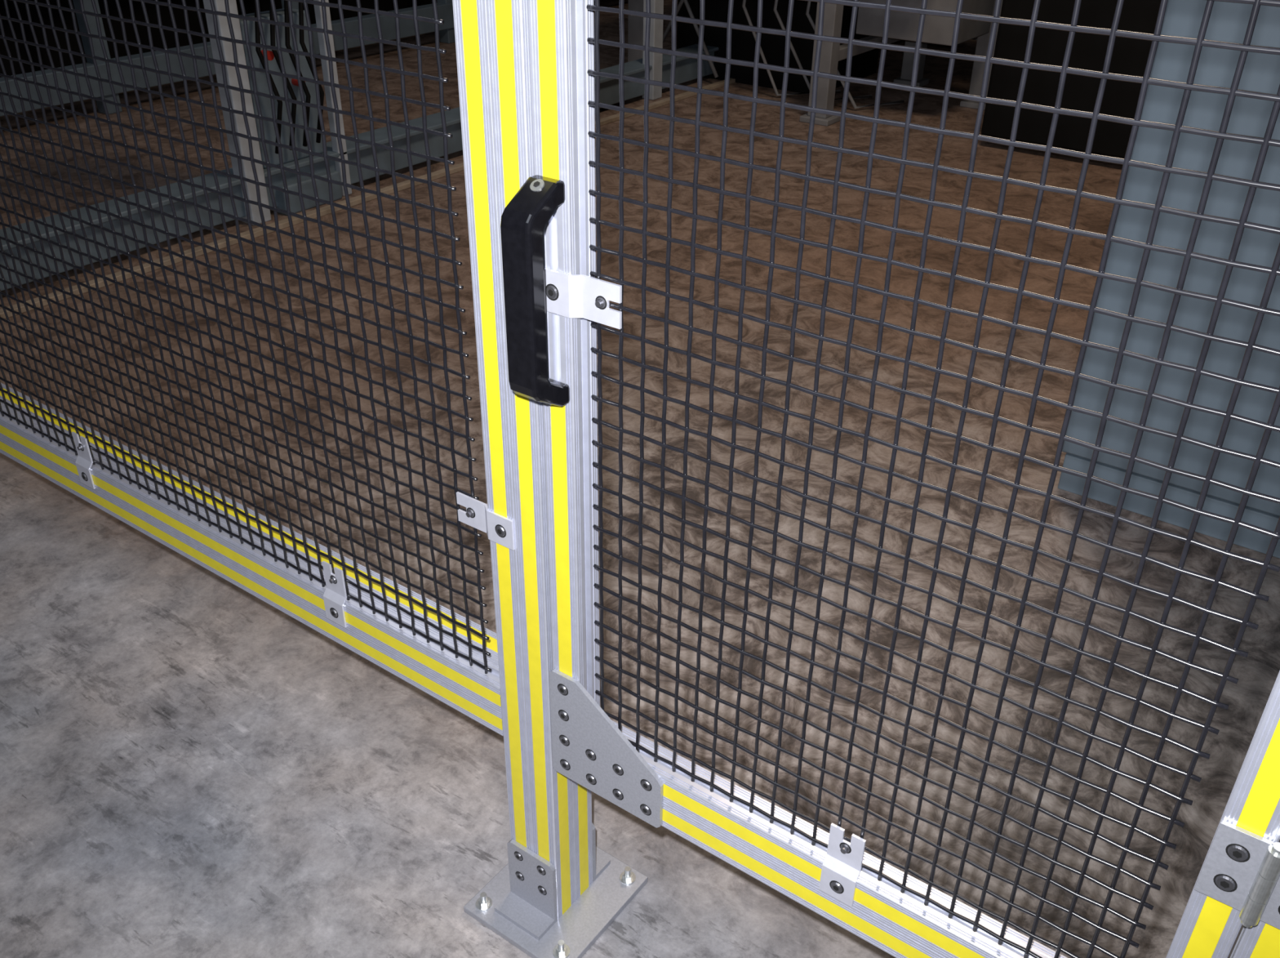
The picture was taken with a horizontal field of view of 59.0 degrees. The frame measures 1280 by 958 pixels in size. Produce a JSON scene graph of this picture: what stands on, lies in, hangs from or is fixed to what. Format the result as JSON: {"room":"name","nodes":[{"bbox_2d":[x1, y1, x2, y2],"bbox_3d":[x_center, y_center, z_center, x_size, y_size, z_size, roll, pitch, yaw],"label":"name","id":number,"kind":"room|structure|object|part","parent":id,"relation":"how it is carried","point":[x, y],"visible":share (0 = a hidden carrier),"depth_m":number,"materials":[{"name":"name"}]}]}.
{"room":"factory floor","nodes":[
{"label":"factory floor","id":0,"kind":"room"},
{"bbox_2d":[0,0,1279,957],"bbox_3d":[-0.358,-0.950,4.556,16.000,0.100,15.000,21,37,30],"label":"floor","id":1,"kind":"structure","parent":0,"point":[190,766],"depth_m":2.44,"materials":[{"name":"concrete"}]},
{"bbox_2d":[0,0,594,116],"bbox_3d":[-2.934,-2.954,6.600,1.350,1.150,9.500,21,37,30],"label":"frame","id":2,"kind":"object","parent":1,"relation":"on","point":[424,7],"visible":0.38,"depth_m":6.36,"materials":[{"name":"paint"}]},
{"bbox_2d":[0,0,735,318],"bbox_3d":[-0.490,-2.896,5.159,0.300,2.600,6.700,21,37,30],"label":"frame","id":3,"kind":"object","parent":1,"relation":"on","point":[686,70],"visible":0.33,"depth_m":4.47,"materials":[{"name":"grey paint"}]},
{"bbox_2d":[239,0,342,215],"bbox_3d":[-1.431,-1.739,4.435,0.209,1.350,0.330,21,37,30],"label":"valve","id":4,"kind":"object","parent":3,"relation":"attached to","point":[299,15],"visible":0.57,"depth_m":4.52,"materials":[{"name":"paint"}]},
{"bbox_2d":[452,0,648,957],"bbox_3d":[-0.120,-0.236,1.254,0.200,2.106,0.218,21,37,30],"label":"fence post","id":5,"kind":"object","parent":1,"relation":"on","point":[557,891],"visible":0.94,"depth_m":1.44,"materials":[{"name":"metal"}]},
{"bbox_2d":[0,0,515,735],"bbox_3d":[-1.098,-0.755,1.767,2.396,1.750,0.096,21,37,30],"label":"panel","id":6,"kind":"object","parent":5,"relation":"attached to","point":[451,657],"visible":0.98,"depth_m":1.65,"materials":[{"name":"metal"}]},
{"bbox_3d":[-1.107,-0.047,2.200,2.309,0.090,0.090,21,37,30],"label":"rail","id":7,"kind":"part","parent":6,"relation":"part of","materials":[{"name":"metal"}]},
{"bbox_3d":[-0.132,0.659,1.796,0.200,0.012,0.218,21,37,30],"label":"plate","id":8,"kind":"part","parent":5,"relation":"part of","materials":[{"name":"metal"}]},
{"bbox_2d":[627,0,1003,126],"bbox_3d":[0.987,-2.848,6.638,2.340,1.020,1.750,21,37,30],"label":"workbench","id":9,"kind":"object","parent":1,"relation":"on","point":[869,23],"visible":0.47,"depth_m":6.53,"materials":[{"name":"grey paint"}]},
{"bbox_2d":[981,0,1160,158],"bbox_3d":[3.277,-2.391,5.083,2.720,1.900,1.620,21,37,30],"label":"machine base","id":10,"kind":"object","parent":1,"relation":"on","point":[1130,55],"visible":0.41,"depth_m":5.30,"materials":[{"name":"black metal"}]},
{"bbox_2d":[1057,0,1279,558],"bbox_3d":[1.618,-0.749,2.240,1.085,2.000,0.485,21,37,30],"label":"tall cabinet","id":11,"kind":"object","parent":1,"relation":"on","point":[1228,22],"visible":0.74,"depth_m":2.48,"materials":[{"name":"grey metal"}]},
{"bbox_2d":[1194,818,1279,957],"bbox_3d":[0.618,0.046,0.804,0.204,2.106,0.218,21,37,30],"label":"fence post","id":12,"kind":"object","parent":1,"relation":"on","point":[1262,940],"depth_m":0.99,"materials":[{"name":"metal"}]},
{"bbox_2d":[500,0,1279,957],"bbox_3d":[0.217,-0.209,0.918,0.809,1.725,0.105,21,37,30],"label":"safety gate","id":13,"kind":"object","parent":12,"relation":"attached to","point":[903,915],"depth_m":1.10,"materials":[{"name":"metal"}]},
{"bbox_3d":[-0.107,-0.183,1.173,0.039,0.250,0.060,21,37,30],"label":"pull handle","id":14,"kind":"part","parent":13,"relation":"part of","materials":[{"name":"black plastic"}]},
{"bbox_3d":[0.225,0.477,1.363,0.719,0.090,0.045,21,37,30],"label":"gate rail","id":15,"kind":"part","parent":13,"relation":"part of","materials":[{"name":"metal"}]},
{"bbox_3d":[0.540,0.352,0.980,0.094,0.098,0.017,21,37,30],"label":"gate hinge","id":16,"kind":"part","parent":12,"relation":"part of","materials":[{"name":"silver metal"}]}
]}

